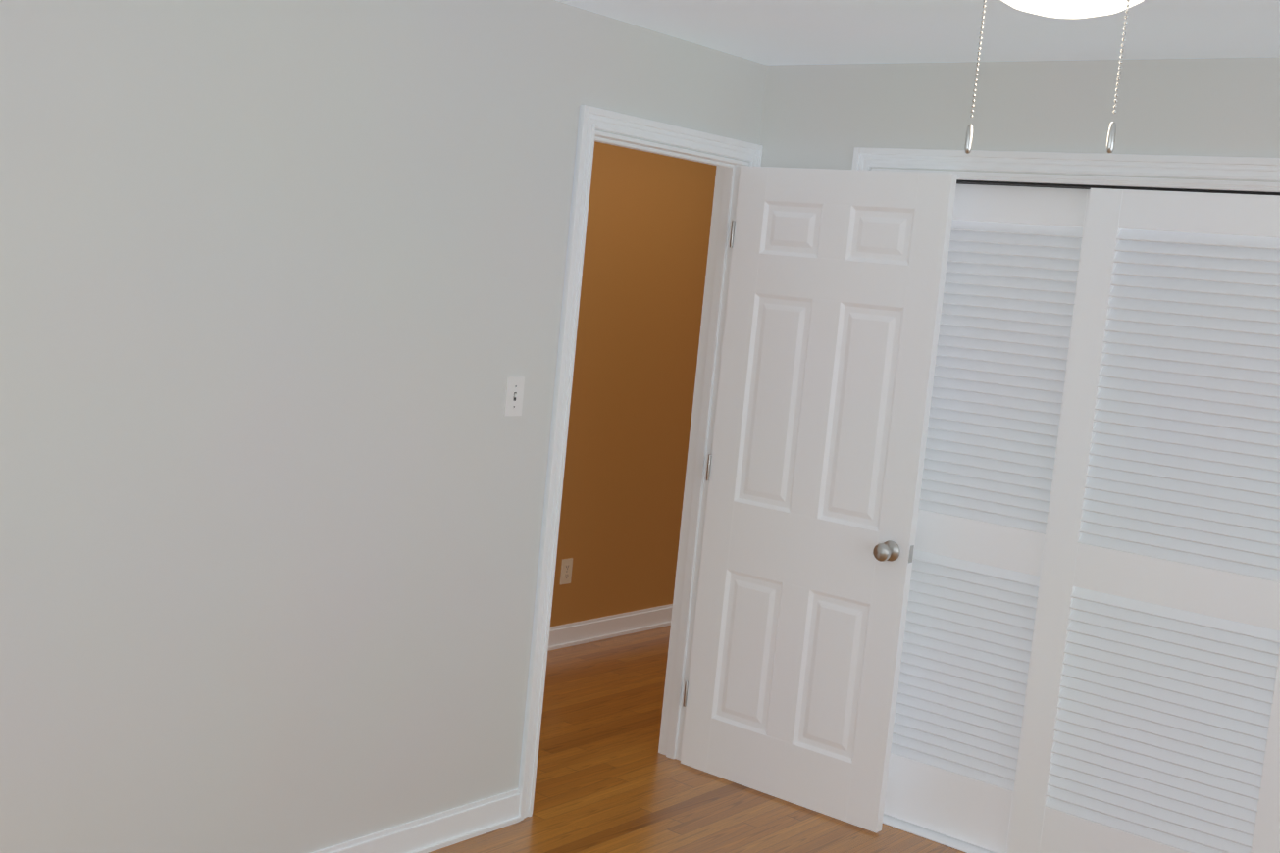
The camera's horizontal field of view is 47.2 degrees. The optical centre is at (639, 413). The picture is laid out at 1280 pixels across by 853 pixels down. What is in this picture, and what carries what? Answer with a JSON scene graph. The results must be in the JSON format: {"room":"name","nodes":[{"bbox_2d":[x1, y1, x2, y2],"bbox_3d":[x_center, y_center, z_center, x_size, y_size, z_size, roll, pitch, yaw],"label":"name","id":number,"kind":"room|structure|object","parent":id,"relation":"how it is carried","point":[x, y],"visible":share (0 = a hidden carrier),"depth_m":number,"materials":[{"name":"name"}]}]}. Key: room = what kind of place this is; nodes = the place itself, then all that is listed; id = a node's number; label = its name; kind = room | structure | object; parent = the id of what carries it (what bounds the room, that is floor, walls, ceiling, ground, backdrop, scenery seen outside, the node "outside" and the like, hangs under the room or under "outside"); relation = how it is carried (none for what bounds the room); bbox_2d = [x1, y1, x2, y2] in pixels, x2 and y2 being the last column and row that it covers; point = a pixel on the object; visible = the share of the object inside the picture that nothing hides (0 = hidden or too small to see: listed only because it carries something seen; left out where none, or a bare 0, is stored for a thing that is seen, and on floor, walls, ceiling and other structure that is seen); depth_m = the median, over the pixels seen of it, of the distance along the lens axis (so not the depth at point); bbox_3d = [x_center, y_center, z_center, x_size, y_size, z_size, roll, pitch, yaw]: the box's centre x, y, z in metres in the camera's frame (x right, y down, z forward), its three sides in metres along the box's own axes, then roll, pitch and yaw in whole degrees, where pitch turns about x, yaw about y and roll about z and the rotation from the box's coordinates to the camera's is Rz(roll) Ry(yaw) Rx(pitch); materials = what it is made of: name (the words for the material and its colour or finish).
{"room":"empty bedroom","nodes":[
{"label":"empty bedroom","id":0,"kind":"room"},
{"bbox_2d":[0,0,767,852],"bbox_3d":[-0.479,0.033,4.204,0.120,2.440,7.590,10,7,38],"label":"wall","id":1,"kind":"structure","parent":0,"point":[281,292],"depth_m":3.60,"materials":[{"name":"grey paint"}]},
{"bbox_2d":[310,788,520,852],"bbox_3d":[-1.024,1.214,3.662,0.024,0.100,2.095,10,7,38],"label":"baseboard","id":2,"kind":"structure","parent":1,"relation":"attached to","point":[444,829],"depth_m":4.18,"materials":[{"name":"white wood"}]},
{"bbox_2d":[504,376,524,415],"bbox_3d":[-0.360,-0.049,4.229,0.013,0.114,0.070,10,7,38],"label":"light switch","id":3,"kind":"object","parent":1,"relation":"attached to","point":[514,396],"visible":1,"depth_m":4.20,"materials":[{"name":"white plastic"}]},
{"bbox_2d":[517,104,763,820],"bbox_3d":[-0.031,0.157,4.792,0.160,2.169,0.943,10,7,38],"label":"door frame","id":4,"kind":"structure","parent":1,"relation":"attached to","point":[591,120],"depth_m":4.76,"materials":[{"name":"white wood"}]},
{"bbox_2d":[680,165,957,832],"bbox_3d":[0.552,0.248,4.807,0.797,2.080,0.179,10,7,38],"label":"hall door","id":5,"kind":"structure","parent":4,"relation":"attached to","point":[815,467],"depth_m":4.77,"materials":[{"name":"white wood"}]},
{"bbox_2d":[550,141,716,627],"bbox_3d":[0.252,0.007,5.214,0.004,2.440,5.340,10,7,38],"label":"wall","id":6,"kind":"structure","parent":0,"point":[648,225],"depth_m":4.81,"materials":[{"name":"brown paint"}]},
{"bbox_2d":[560,558,572,584],"bbox_3d":[-0.328,0.707,6.538,0.007,0.114,0.070,10,7,38],"label":"outlet","id":7,"kind":"object","parent":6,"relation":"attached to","point":[566,571],"visible":1,"depth_m":6.53,"materials":[{"name":"white plastic"}]},
{"bbox_2d":[547,604,672,651],"bbox_3d":[-0.763,1.010,6.047,0.024,0.100,5.100,10,7,38],"label":"baseboard","id":8,"kind":"structure","parent":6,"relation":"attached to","point":[588,631],"depth_m":6.78,"materials":[{"name":"white wood"}]},
{"bbox_2d":[428,625,965,852],"bbox_3d":[1.048,1.474,4.076,5.630,0.100,9.260,10,7,38],"label":"floor","id":9,"kind":"structure","parent":0,"point":[609,779],"depth_m":4.82,"materials":[{"name":"brown wood"}]},
{"bbox_2d":[555,0,1279,65],"bbox_3d":[1.291,-1.042,3.834,5.630,0.100,9.260,10,7,38],"label":"ceiling","id":10,"kind":"structure","parent":0,"point":[767,32],"depth_m":4.03,"materials":[{"name":"white paint"}]},
{"bbox_2d":[964,0,1143,153],"bbox_3d":[0.504,-0.592,1.782,1.133,0.552,1.117,10,7,38],"label":"ceiling fan","id":11,"kind":"object","parent":10,"relation":"hanging from","point":[1070,9],"visible":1,"depth_m":1.78,"materials":[{"name":"white metal"}]},
{"bbox_2d":[758,56,1279,182],"bbox_3d":[1.935,0.297,3.881,4.090,2.440,0.120,10,7,38],"label":"wall","id":12,"kind":"structure","parent":0,"point":[831,117],"depth_m":4.40,"materials":[{"name":"grey paint"}]},
{"bbox_2d":[883,183,1090,852],"bbox_3d":[1.010,0.320,4.640,0.790,2.070,0.034,10,7,38],"label":"closet door","id":13,"kind":"structure","parent":12,"relation":"in","point":[1011,281],"depth_m":4.58,"materials":[{"name":"white wood"}]},
{"bbox_2d":[851,147,1279,852],"bbox_3d":[1.279,0.321,4.398,1.662,2.169,0.144,10,7,38],"label":"trim","id":14,"kind":"structure","parent":12,"relation":"attached to","point":[1112,169],"depth_m":4.31,"materials":[{"name":"white wood"}]},
{"bbox_2d":[1008,188,1279,852],"bbox_3d":[1.538,0.416,4.164,0.790,2.070,0.034,10,7,38],"label":"closet door","id":15,"kind":"structure","parent":12,"relation":"in","point":[1152,722],"depth_m":4.19,"materials":[{"name":"white wood"}]}
]}

